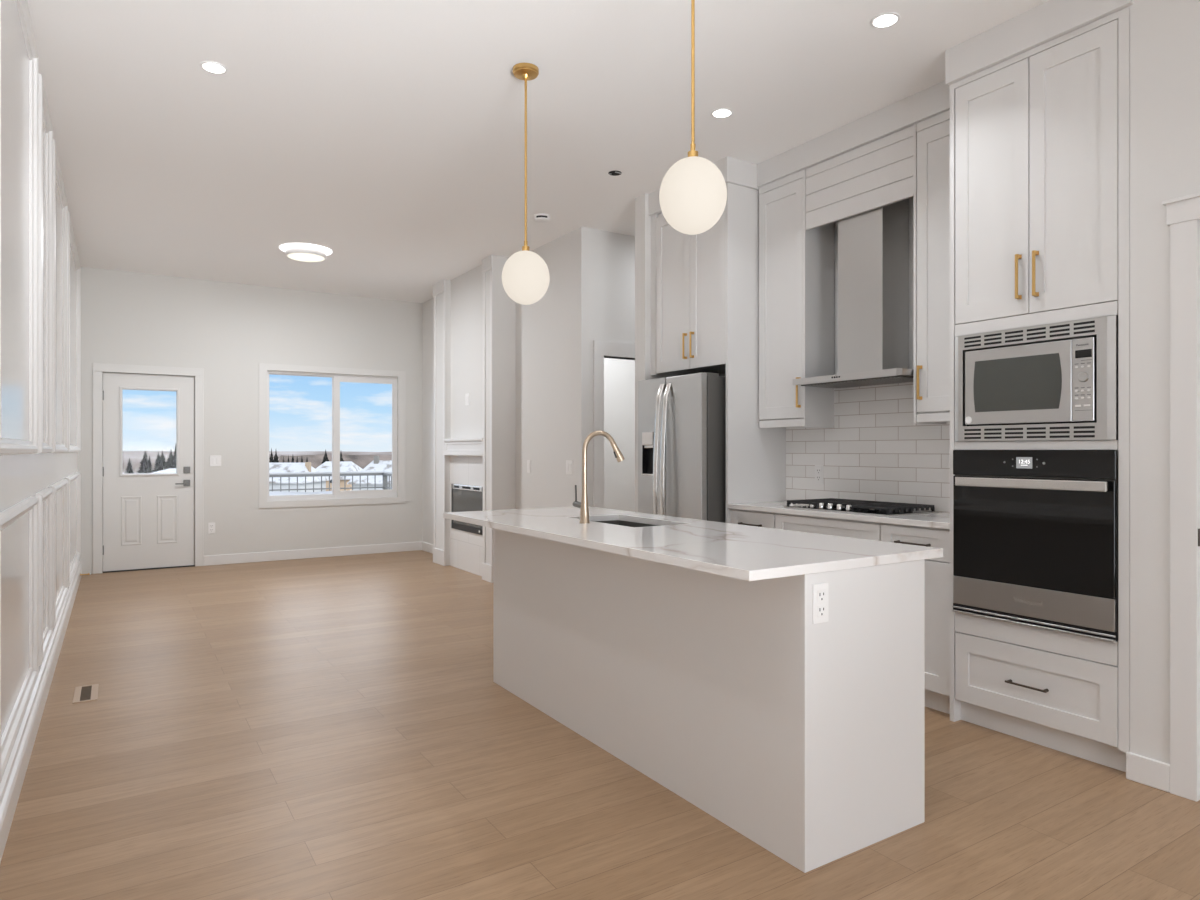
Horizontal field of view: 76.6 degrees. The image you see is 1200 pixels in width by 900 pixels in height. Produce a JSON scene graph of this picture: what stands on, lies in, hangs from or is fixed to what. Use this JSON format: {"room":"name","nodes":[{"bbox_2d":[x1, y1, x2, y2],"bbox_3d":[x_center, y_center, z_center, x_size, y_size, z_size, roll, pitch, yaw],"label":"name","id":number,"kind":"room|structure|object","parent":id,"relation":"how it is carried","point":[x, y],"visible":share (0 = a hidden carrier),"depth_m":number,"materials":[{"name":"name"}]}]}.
{"room":"open-plan kitchen","nodes":[
{"label":"open-plan kitchen","id":0,"kind":"room"},
{"bbox_2d":[0,0,77,782],"bbox_3d":[-2.083,-0.312,2.527,0.120,3.225,13.300,0,0,-32],"label":"wall","id":1,"kind":"structure","parent":0,"point":[22,476],"depth_m":3.13,"materials":[{"name":"white paint"}]},
{"bbox_2d":[0,0,38,454],"bbox_3d":[-2.279,-0.925,2.977,0.032,1.880,1.410,0,0,-32],"label":"trim","id":2,"kind":"structure","parent":1,"relation":"attached to","point":[8,446],"depth_m":3.53,"materials":[{"name":"white paint"}]},
{"bbox_2d":[0,496,38,781],"bbox_3d":[-2.279,0.640,2.977,0.032,0.850,1.410,0,0,-32],"label":"trim","id":3,"kind":"structure","parent":1,"relation":"attached to","point":[31,504],"depth_m":3.37,"materials":[{"name":"white paint"}]},
{"bbox_2d":[0,561,81,862],"bbox_3d":[-1.986,1.228,2.517,0.032,0.145,12.880,0,0,-32],"label":"baseboard","id":4,"kind":"structure","parent":1,"relation":"attached to","point":[13,777],"depth_m":3.30,"materials":[{"name":"white paint"}]},
{"bbox_2d":[35,73,52,453],"bbox_3d":[-2.970,-0.925,4.066,0.032,1.880,0.750,0,0,-32],"label":"trim","id":5,"kind":"structure","parent":1,"relation":"attached to","point":[44,114],"depth_m":4.33,"materials":[{"name":"white paint"}]},
{"bbox_2d":[35,488,52,665],"bbox_3d":[-2.970,0.640,4.066,0.032,0.850,0.750,0,0,-32],"label":"trim","id":6,"kind":"structure","parent":1,"relation":"attached to","point":[46,494],"depth_m":4.31,"materials":[{"name":"white paint"}]},
{"bbox_2d":[49,479,67,627],"bbox_3d":[-3.644,0.640,5.125,0.032,0.850,1.400,0,0,-32],"label":"trim","id":7,"kind":"structure","parent":1,"relation":"attached to","point":[57,605],"depth_m":5.28,"materials":[{"name":"white paint"}]},
{"bbox_2d":[51,139,67,452],"bbox_3d":[-3.644,-0.925,5.125,0.032,1.880,1.400,0,0,-32],"label":"trim","id":8,"kind":"structure","parent":1,"relation":"attached to","point":[57,174],"depth_m":5.51,"materials":[{"name":"white paint"}]},
{"bbox_2d":[65,472,80,586],"bbox_3d":[-4.700,0.640,6.788,0.032,0.850,2.100,0,0,-32],"label":"trim","id":9,"kind":"structure","parent":1,"relation":"attached to","point":[71,569],"depth_m":7.11,"materials":[{"name":"white paint"}]},
{"bbox_2d":[68,211,80,451],"bbox_3d":[-4.700,-0.925,6.788,0.032,1.880,2.100,0,0,-32],"label":"trim","id":10,"kind":"structure","parent":1,"relation":"attached to","point":[71,239],"depth_m":7.51,"materials":[{"name":"white paint"}]},
{"bbox_2d":[78,267,421,573],"bbox_3d":[-2.900,-0.312,9.650,6.142,3.225,0.140,0,0,-32],"label":"wall","id":11,"kind":"structure","parent":0,"point":[225,330],"depth_m":8.79,"materials":[{"name":"white paint"}]},
{"bbox_2d":[93,363,203,573],"bbox_3d":[-4.938,0.189,8.337,1.039,2.222,0.155,0,0,-32],"label":"door","id":12,"kind":"structure","parent":11,"relation":"in","point":[142,521],"depth_m":8.28,"materials":[{"name":"white paint"}]},
{"bbox_2d":[208,523,214,533],"bbox_3d":[-4.399,0.880,8.609,0.070,0.122,0.009,0,0,-32],"label":"wall outlet","id":13,"kind":"object","parent":11,"relation":"attached to","point":[211,526],"visible":1,"depth_m":8.61,"materials":[{"name":"white plastic"}]},
{"bbox_2d":[210,455,220,465],"bbox_3d":[-4.365,0.118,8.630,0.115,0.122,0.010,0,0,-32],"label":"light switch","id":14,"kind":"object","parent":11,"relation":"attached to","point":[215,460],"visible":1,"depth_m":8.63,"materials":[{"name":"white plastic"}]},
{"bbox_2d":[204,541,422,565],"bbox_3d":[-3.391,1.244,9.246,2.545,0.112,0.015,0,0,-32],"label":"baseboard","id":15,"kind":"structure","parent":11,"relation":"attached to","point":[408,546],"depth_m":9.16,"materials":[{"name":"white paint"}]},
{"bbox_2d":[259,363,405,507],"bbox_3d":[-3.273,-0.172,9.382,1.742,1.695,0.113,0,0,-32],"label":"window","id":16,"kind":"structure","parent":11,"relation":"in","point":[338,497],"depth_m":9.38,"materials":[{"name":"white paint"}]},
{"bbox_2d":[422,227,590,565],"bbox_3d":[-1.304,-0.312,8.194,0.350,3.225,4.030,0,0,-32],"label":"wall","id":17,"kind":"structure","parent":0,"point":[542,348],"depth_m":7.50,"materials":[{"name":"white paint"}]},
{"bbox_2d":[422,542,433,553],"bbox_3d":[-2.020,1.244,9.448,0.014,0.112,1.115,0,0,-32],"label":"baseboard","id":18,"kind":"structure","parent":17,"relation":"attached to","point":[427,547],"depth_m":9.73,"materials":[{"name":"white paint"}]},
{"bbox_2d":[433,279,444,565],"bbox_3d":[-1.843,-0.312,8.698,0.020,3.225,0.364,0,0,-32],"label":"trim","id":19,"kind":"structure","parent":17,"relation":"attached to","point":[438,288],"depth_m":8.80,"materials":[{"name":"white paint"}]},
{"bbox_2d":[444,438,482,455],"bbox_3d":[-1.439,-0.036,8.120,0.086,0.183,1.062,0,0,-32],"label":"fireplace mantel","id":20,"kind":"object","parent":17,"relation":"attached to","point":[463,446],"visible":0.86,"depth_m":8.06,"materials":[{"name":"white paint"}]},
{"bbox_2d":[444,438,482,441],"bbox_3d":[-1.439,-0.114,8.120,0.086,0.028,1.062,0,0,-32],"label":"shelf","id":21,"kind":"object","parent":20,"relation":"attached to","point":[462,439],"depth_m":8.01,"materials":[{"name":"white paint"}]},
{"bbox_2d":[450,455,482,575],"bbox_3d":[-1.405,0.677,8.142,0.008,1.245,1.070,0,0,-32],"label":"trim","id":22,"kind":"structure","parent":17,"relation":"attached to","point":[466,548],"depth_m":8.19,"materials":[{"name":"white tile"}]},
{"bbox_2d":[451,484,482,534],"bbox_3d":[-1.427,0.623,8.152,0.018,0.495,0.880,0,0,-32],"label":"fireplace insert","id":23,"kind":"object","parent":17,"relation":"attached to","point":[464,498],"visible":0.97,"depth_m":8.16,"materials":[{"name":"black"}]},
{"bbox_2d":[452,484,481,491],"bbox_3d":[-1.428,0.400,8.157,0.014,0.050,0.810,0,0,-32],"label":"vent","id":24,"kind":"object","parent":23,"relation":"attached to","point":[455,487],"depth_m":8.18,"materials":[{"name":"silver metal"}]},
{"bbox_2d":[465,393,469,404],"bbox_3d":[-1.425,-0.550,8.171,0.010,0.125,0.115,0,0,-32],"label":"wall outlet","id":25,"kind":"object","parent":17,"relation":"attached to","point":[467,396],"visible":1,"depth_m":8.16,"materials":[{"name":"white plastic"}]},
{"bbox_2d":[482,255,492,582],"bbox_3d":[-1.122,-0.312,7.563,0.020,3.225,0.234,0,0,-32],"label":"trim","id":26,"kind":"structure","parent":17,"relation":"attached to","point":[487,263],"depth_m":7.53,"materials":[{"name":"white paint"}]},
{"bbox_2d":[527,460,530,472],"bbox_3d":[-0.689,0.155,7.358,0.010,0.125,0.070,0,0,-32],"label":"light switch","id":27,"kind":"object","parent":17,"relation":"attached to","point":[528,461],"visible":1,"depth_m":7.35,"materials":[{"name":"white plastic"}]},
{"bbox_2d":[566,460,572,474],"bbox_3d":[-0.271,0.148,6.700,0.010,0.125,0.115,0,0,-32],"label":"light switch","id":28,"kind":"object","parent":17,"relation":"attached to","point":[569,463],"visible":1,"depth_m":6.69,"materials":[{"name":"white plastic"}]},
{"bbox_2d":[27,0,1048,302],"bbox_3d":[0.493,-1.975,4.164,6.300,0.100,13.300,0,0,-32],"label":"ceiling","id":29,"kind":"structure","parent":0,"point":[385,136],"depth_m":4.33,"materials":[{"name":"white paint"}]},
{"bbox_2d":[200,61,227,73],"bbox_3d":[-1.940,-1.923,3.819,0.128,0.004,0.128,0,0,-32],"label":"recessed light","id":30,"kind":"object","parent":29,"relation":"in","point":[209,66],"visible":1,"depth_m":3.81,"materials":[{"name":"white plastic"}]},
{"bbox_2d":[280,243,331,261],"bbox_3d":[-2.817,-1.885,7.285,0.470,0.080,0.470,0,0,-32],"label":"flush ceiling light","id":31,"kind":"object","parent":29,"relation":"attached to","point":[303,252],"visible":1,"depth_m":7.18,"materials":[{"name":"white"}]},
{"bbox_2d":[287,253,323,261],"bbox_3d":[-2.817,-1.849,7.285,0.344,0.008,0.344,0,0,-32],"label":"diffuser","id":32,"kind":"object","parent":31,"relation":"attached to","point":[305,257],"depth_m":7.27,"materials":[{"name":"white"}]},
{"bbox_2d":[502,63,549,304],"bbox_3d":[-0.375,-1.331,3.838,0.241,1.188,0.241,0,0,-32],"label":"pendant light","id":33,"kind":"object","parent":29,"relation":"hanging from","point":[525,275],"visible":1,"depth_m":3.77,"materials":[{"name":"white glass"}]},
{"bbox_2d":[534,213,549,222],"bbox_3d":[-0.476,-1.903,6.236,0.136,0.044,0.138,0,0,-32],"label":"smoke detector","id":34,"kind":"object","parent":29,"relation":"attached to","point":[540,217],"visible":1,"depth_m":6.19,"materials":[{"name":"white plastic"}]},
{"bbox_2d":[608,171,621,175],"bbox_3d":[0.104,-1.922,5.272,0.092,0.006,0.092,0,0,-32],"label":"fitting","id":35,"kind":"object","parent":29,"relation":"attached to","point":[613,173],"visible":1,"depth_m":5.27,"materials":[{"name":"black metal"}]},
{"bbox_2d":[659,0,726,234],"bbox_3d":[0.333,-1.351,2.724,0.241,1.148,0.241,0,0,-32],"label":"pendant light","id":36,"kind":"object","parent":29,"relation":"hanging from","point":[693,191],"visible":1,"depth_m":2.65,"materials":[{"name":"white glass"}]},
{"bbox_2d":[711,108,732,117],"bbox_3d":[0.696,-1.923,4.334,0.128,0.004,0.128,0,0,-32],"label":"recessed light","id":37,"kind":"object","parent":29,"relation":"in","point":[720,112],"visible":1,"depth_m":4.33,"materials":[{"name":"white plastic"}]},
{"bbox_2d":[870,12,900,28],"bbox_3d":[1.276,-1.923,3.400,0.128,0.004,0.128,0,0,-32],"label":"recessed light","id":38,"kind":"object","parent":29,"relation":"in","point":[887,19],"visible":1,"depth_m":3.40,"materials":[{"name":"white plastic"}]},
{"bbox_2d":[0,550,1199,899],"bbox_3d":[0.534,1.340,4.101,6.300,0.080,13.150,0,0,-32],"label":"floor","id":39,"kind":"structure","parent":0,"point":[335,727],"depth_m":2.91,"materials":[{"name":"brown wood"}]},
{"bbox_2d":[72,684,98,703],"bbox_3d":[-2.746,1.298,4.061,0.107,0.005,0.310,0,0,-32],"label":"floor vent","id":40,"kind":"object","parent":39,"relation":"in","point":[86,693],"visible":1,"depth_m":4.05,"materials":[{"name":"beige wood"}]},
{"bbox_2d":[638,372,725,522],"bbox_3d":[0.733,0.394,5.406,0.784,1.812,0.710,0,0,-32],"label":"refrigerator","id":41,"kind":"object","parent":39,"relation":"on","point":[682,419],"visible":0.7,"depth_m":5.10,"materials":[{"name":"grey metal"}]},
{"bbox_2d":[493,520,924,872],"bbox_3d":[0.268,0.841,3.464,0.599,0.919,2.292,0,0,-32],"label":"kitchen island","id":42,"kind":"object","parent":39,"relation":"on","point":[805,739],"visible":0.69,"depth_m":2.62,"materials":[{"name":"white paint"}]},
{"bbox_2d":[443,507,942,580],"bbox_3d":[0.169,0.365,3.502,0.938,0.031,2.465,0,0,-32],"label":"island countertop","id":43,"kind":"structure","parent":42,"relation":"on","point":[743,552],"depth_m":2.86,"materials":[{"name":"white stone"}]},
{"bbox_2d":[573,431,624,522],"bbox_3d":[-0.006,0.126,3.756,0.256,0.448,0.120,0,0,-32],"label":"kitchen faucet","id":44,"kind":"object","parent":43,"relation":"on","point":[583,505],"visible":1,"depth_m":3.67,"materials":[{"name":"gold metal"}]},
{"bbox_2d":[595,520,657,526],"bbox_3d":[0.130,0.494,3.812,0.340,0.224,0.627,0,0,-32],"label":"sink","id":45,"kind":"object","parent":43,"relation":"in","point":[616,522],"visible":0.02,"depth_m":4.09,"materials":[{"name":"grey metal"}]},
{"bbox_2d":[812,583,827,623],"bbox_3d":[0.688,0.476,2.368,0.068,0.122,0.009,0,0,-32],"label":"wall outlet","id":46,"kind":"object","parent":42,"relation":"attached to","point":[819,591],"visible":1,"depth_m":2.36,"materials":[{"name":"white plastic"}]},
{"bbox_2d":[818,590,824,601],"bbox_3d":[0.690,0.453,2.366,0.034,0.036,0.002,0,0,-32],"label":"socket","id":47,"kind":"object","parent":46,"relation":"attached to","point":[821,593],"depth_m":2.36,"materials":[{"name":"white plastic"}]},
{"bbox_2d":[818,605,824,616],"bbox_3d":[0.690,0.499,2.366,0.034,0.036,0.002,0,0,-32],"label":"socket","id":48,"kind":"object","parent":46,"relation":"attached to","point":[821,608],"depth_m":2.36,"materials":[{"name":"white plastic"}]},
{"bbox_2d":[651,183,785,522],"bbox_3d":[0.826,-0.230,5.491,0.574,3.060,0.853,0,0,-32],"label":"tall cabinet","id":49,"kind":"object","parent":39,"relation":"on","point":[705,285],"visible":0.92,"depth_m":5.13,"materials":[{"name":"white paint"}]},
{"bbox_2d":[648,156,758,215],"bbox_3d":[0.835,-1.843,5.488,0.564,0.163,0.872,0,0,-32],"label":"trim","id":50,"kind":"structure","parent":49,"relation":"on","point":[734,171],"depth_m":5.05,"materials":[{"name":"white paint"}]},
{"bbox_2d":[731,509,776,528],"bbox_3d":[1.168,0.842,4.963,0.544,0.917,0.397,0,0,-32],"label":"drawer","id":51,"kind":"object","parent":39,"relation":"on","point":[742,517],"visible":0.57,"depth_m":4.82,"materials":[{"name":"white paint"}]},
{"bbox_2d":[775,513,882,540],"bbox_3d":[1.479,0.842,4.471,0.546,0.917,0.760,0,0,-32],"label":"base cabinet","id":52,"kind":"object","parent":39,"relation":"on","point":[810,524],"visible":0.06,"depth_m":4.31,"materials":[{"name":"white paint"}]},
{"bbox_2d":[881,523,949,713],"bbox_3d":[1.795,0.842,3.978,0.544,0.917,0.403,0,0,-32],"label":"base cabinet","id":53,"kind":"object","parent":39,"relation":"on","point":[937,570],"visible":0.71,"depth_m":3.75,"materials":[{"name":"white paint"}]},
{"bbox_2d":[728,501,949,528],"bbox_3d":[1.491,0.365,4.474,0.542,0.031,1.576,0,0,-32],"label":"countertop","id":54,"kind":"structure","parent":53,"relation":"on","point":[939,520],"depth_m":4.16,"materials":[{"name":"white stone"}]},
{"bbox_2d":[783,498,937,515],"bbox_3d":[1.517,0.328,4.480,0.443,0.042,0.755,0,0,-32],"label":"gas cooktop","id":55,"kind":"object","parent":54,"relation":"in","point":[881,508],"visible":1,"depth_m":4.33,"materials":[{"name":"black metal"}]},
{"bbox_2d":[783,506,937,515],"bbox_3d":[1.517,0.347,4.480,0.443,0.005,0.755,0,0,-32],"label":"cooktop surface","id":56,"kind":"object","parent":55,"relation":"attached to","point":[845,509],"depth_m":4.26,"materials":[{"name":"silver metal"}]},
{"bbox_2d":[950,6,1129,771],"bbox_3d":[2.107,-0.230,3.473,0.574,3.060,0.770,0,0,-32],"label":"tall cabinet","id":57,"kind":"object","parent":39,"relation":"on","point":[1040,135],"visible":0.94,"depth_m":3.29,"materials":[{"name":"white paint"}]},
{"bbox_2d":[951,450,1117,641],"bbox_3d":[2.051,0.383,3.448,0.508,0.769,0.702,0,0,-32],"label":"wall oven","id":58,"kind":"object","parent":57,"relation":"in","point":[1035,532],"visible":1,"depth_m":3.29,"materials":[{"name":"grey metal"}]},
{"bbox_2d":[955,315,1117,441],"bbox_3d":[2.026,-0.292,3.430,0.370,0.499,0.695,0,0,-32],"label":"microwave","id":59,"kind":"object","parent":57,"relation":"in","point":[1055,381],"visible":1,"depth_m":3.29,"materials":[{"name":"silver metal"}]},
{"bbox_2d":[945,0,1132,85],"bbox_3d":[2.112,-1.843,3.475,0.567,0.163,0.793,0,0,-32],"label":"trim","id":60,"kind":"structure","parent":57,"relation":"on","point":[1050,20],"depth_m":3.34,"materials":[{"name":"white paint"}]},
{"bbox_2d":[591,228,634,506],"bbox_3d":[0.834,-0.312,7.236,2.230,3.225,0.120,0,0,-32],"label":"wall","id":61,"kind":"structure","parent":0,"point":[612,254],"depth_m":6.70,"materials":[{"name":"white paint"}]},
{"bbox_2d":[593,340,634,507],"bbox_3d":[0.334,0.172,6.914,1.000,2.255,0.148,0,0,-32],"label":"door frame","id":62,"kind":"structure","parent":61,"relation":"in","point":[601,349],"depth_m":6.62,"materials":[{"name":"white paint"}]},
{"bbox_2d":[604,358,634,511],"bbox_3d":[-0.019,-0.312,8.578,2.230,3.225,0.100,0,0,-32],"label":"wall","id":63,"kind":"structure","parent":0,"point":[619,374],"depth_m":8.68,"materials":[{"name":"white paint"}]},
{"bbox_2d":[635,193,912,511],"bbox_3d":[1.494,-0.312,4.534,0.715,3.225,3.450,0,0,-32],"label":"wall","id":64,"kind":"structure","parent":0,"point":[642,219],"depth_m":5.71,"materials":[{"name":"white paint"}]},
{"bbox_2d":[759,169,833,427],"bbox_3d":[1.280,-0.958,5.014,0.302,1.624,0.409,0,0,-32],"label":"upper cabinet","id":65,"kind":"object","parent":64,"relation":"attached to","point":[796,263],"visible":0.87,"depth_m":4.90,"materials":[{"name":"white paint"}]},
{"bbox_2d":[815,465,822,483],"bbox_3d":[1.448,0.160,5.026,0.009,0.122,0.068,0,0,-32],"label":"wall outlet","id":66,"kind":"object","parent":64,"relation":"attached to","point":[818,468],"visible":1,"depth_m":5.02,"materials":[{"name":"white plastic"}]},
{"bbox_2d":[793,126,912,387],"bbox_3d":[1.559,-1.083,4.491,0.392,1.371,0.770,0,0,-32],"label":"range hood","id":67,"kind":"object","parent":64,"relation":"attached to","point":[873,245],"depth_m":4.42,"materials":[{"name":"silver metal"}]},
{"bbox_2d":[786,382,949,512],"bbox_3d":[1.717,-0.045,4.617,0.008,0.790,1.576,0,0,-32],"label":"backsplash","id":68,"kind":"structure","parent":64,"relation":"attached to","point":[874,450],"depth_m":4.66,"materials":[{"name":"tile"}]},
{"bbox_2d":[913,110,949,423],"bbox_3d":[1.904,-0.958,4.032,0.302,1.624,0.370,0,0,-32],"label":"upper cabinet","id":69,"kind":"object","parent":64,"relation":"attached to","point":[931,136],"visible":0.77,"depth_m":4.04,"materials":[{"name":"white paint"}]},
{"bbox_2d":[757,81,949,187],"bbox_3d":[1.597,-1.849,4.536,0.298,0.153,1.552,0,0,-32],"label":"trim","id":70,"kind":"structure","parent":69,"relation":"on","point":[934,100],"depth_m":4.40,"materials":[{"name":"white paint"}]},
{"bbox_2d":[1130,0,1199,763],"bbox_3d":[3.400,-0.312,1.073,0.120,3.225,4.664,0,0,-32],"label":"wall","id":71,"kind":"structure","parent":0,"point":[1164,34],"depth_m":2.94,"materials":[{"name":"white paint"}]},
{"bbox_2d":[1126,752,1169,791],"bbox_3d":[2.127,1.247,2.950,0.014,0.106,0.150,0,0,-32],"label":"baseboard","id":72,"kind":"structure","parent":71,"relation":"attached to","point":[1150,772],"depth_m":2.94,"materials":[{"name":"white paint"}]},
{"bbox_2d":[1162,192,1199,801],"bbox_3d":[2.465,0.175,2.485,0.113,2.250,1.038,0,0,-32],"label":"door frame","id":73,"kind":"structure","parent":71,"relation":"in","point":[1183,212],"depth_m":2.84,"materials":[{"name":"white paint"}]},
{"label":"outside","id":74,"kind":"structure","parent":0,"visible":0},
{"bbox_3d":[-6.163,1.510,10.462,7.820,0.180,4.430,0,0,-32],"label":"deck","id":75,"kind":"object","parent":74,"visible":0},
{"bbox_2d":[269,491,331,495],"bbox_3d":[-6.098,1.063,10.295,7.550,0.712,4.320,0,0,-32],"label":"snow drift","id":76,"kind":"object","parent":75,"relation":"on","point":[321,492],"visible":0.02,"depth_m":13.19,"materials":[{"name":"white snow"}]},
{"bbox_2d":[269,471,391,491],"bbox_3d":[-6.084,0.902,10.393,7.680,1.035,4.430,0,0,-32],"label":"deck railing","id":77,"kind":"object","parent":75,"relation":"on","point":[385,474],"visible":0.2,"depth_m":13.75,"materials":[{"name":"grey metal"}]},
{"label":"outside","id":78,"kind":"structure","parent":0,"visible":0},
{"bbox_3d":[-73.094,10.400,208.232,420.000,0.200,410.100,0,0,-32],"label":"snow","id":79,"kind":"object","parent":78,"visible":0},
{"bbox_2d":[124,457,133,473],"bbox_3d":[-91.000,5.827,146.965,2.602,8.946,2.579,0,0,-32],"label":"conifer tree","id":80,"kind":"object","parent":79,"relation":"on","point":[129,470],"visible":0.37,"depth_m":146.75,"materials":[{"name":"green plant"}]},
{"bbox_2d":[136,450,148,472],"bbox_3d":[-79.160,5.063,132.283,3.653,10.474,3.602,0,0,-32],"label":"conifer tree","id":81,"kind":"object","parent":79,"relation":"on","point":[144,461],"visible":0.29,"depth_m":131.93,"materials":[{"name":"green plant"}]},
{"bbox_2d":[145,455,153,472],"bbox_3d":[-64.752,5.473,109.198,2.384,9.653,2.443,0,0,-32],"label":"conifer tree","id":82,"kind":"object","parent":79,"relation":"on","point":[149,468],"visible":0.18,"depth_m":109.03,"materials":[{"name":"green plant"}]},
{"bbox_2d":[153,450,159,471],"bbox_3d":[-85.385,5.150,146.984,2.762,10.300,2.740,0,0,-32],"label":"conifer tree","id":83,"kind":"object","parent":79,"relation":"on","point":[157,460],"visible":0.27,"depth_m":146.68,"materials":[{"name":"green plant"}]},
{"bbox_2d":[157,449,168,470],"bbox_3d":[-68.875,5.032,119.693,2.875,10.536,2.899,0,0,-32],"label":"conifer tree","id":84,"kind":"object","parent":79,"relation":"on","point":[162,464],"visible":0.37,"depth_m":119.48,"materials":[{"name":"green plant"}]},
{"bbox_2d":[152,468,175,472],"bbox_3d":[-52.461,6.257,94.500,12.623,8.086,12.550,0,0,-32],"label":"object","id":85,"kind":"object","parent":79,"relation":"on","point":[170,470],"visible":0.03,"depth_m":93.33,"materials":[{"name":"grey"}]},
{"bbox_2d":[166,450,172,467],"bbox_3d":[-75.890,4.973,134.402,3.623,10.654,3.558,0,0,-32],"label":"conifer tree","id":86,"kind":"object","parent":79,"relation":"on","point":[169,460],"visible":0.23,"depth_m":134.04,"materials":[{"name":"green plant"}]},
{"bbox_2d":[172,445,175,467],"bbox_3d":[-60.934,4.575,109.216,2.212,11.450,2.180,0,0,-32],"label":"conifer tree","id":87,"kind":"object","parent":79,"relation":"on","point":[174,456],"visible":0.22,"depth_m":108.95,"materials":[{"name":"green plant"}]},
{"bbox_2d":[269,447,272,462],"bbox_3d":[-54.456,4.901,126.003,2.201,10.797,2.267,0,0,-32],"label":"conifer tree","id":88,"kind":"object","parent":79,"relation":"on","point":[271,455],"visible":0.17,"depth_m":125.89,"materials":[{"name":"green plant"}]},
{"bbox_2d":[272,451,278,462],"bbox_3d":[-50.127,4.941,117.596,2.575,10.718,2.654,0,0,-32],"label":"conifer tree","id":89,"kind":"object","parent":79,"relation":"on","point":[275,460],"visible":0.22,"depth_m":117.46,"materials":[{"name":"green plant"}]},
{"bbox_2d":[269,462,330,491],"bbox_3d":[-34.433,5.771,82.000,10.961,9.058,10.991,0,0,-32],"label":"neighbor house","id":90,"kind":"structure","parent":79,"relation":"on","point":[273,467],"depth_m":80.31,"materials":[{"name":"grey"}]},
{"bbox_2d":[322,449,328,463],"bbox_3d":[-45.490,5.009,126.000,2.984,10.582,3.143,0,0,-32],"label":"conifer tree","id":91,"kind":"object","parent":79,"relation":"on","point":[325,458],"visible":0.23,"depth_m":125.86,"materials":[{"name":"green plant"}]},
{"bbox_2d":[279,455,391,468],"bbox_3d":[-28.990,5.662,260.018,150.000,9.277,40.000,0,0,-32],"label":"ridge","id":92,"kind":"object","parent":79,"relation":"on","point":[362,461],"visible":0.04,"depth_m":225.52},
{"bbox_2d":[316,461,362,490],"bbox_3d":[-34.547,5.876,100.500,10.264,8.847,11.051,0,0,-32],"label":"neighbor house","id":93,"kind":"structure","parent":79,"relation":"on","point":[345,466],"depth_m":98.33,"materials":[{"name":"beige paint"}]},
{"bbox_2d":[347,456,391,489],"bbox_3d":[-23.708,5.454,88.500,12.010,9.692,12.161,0,0,-32],"label":"neighbor house","id":94,"kind":"structure","parent":79,"relation":"on","point":[376,464],"depth_m":85.06,"materials":[{"name":"grey"}]},
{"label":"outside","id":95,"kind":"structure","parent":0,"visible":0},
{"bbox_2d":[123,451,391,473],"bbox_3d":[-146.242,5.132,416.549,640.000,10.335,200.000,0,0,-32],"label":"hills","id":96,"kind":"structure","parent":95,"point":[136,457],"depth_m":365.70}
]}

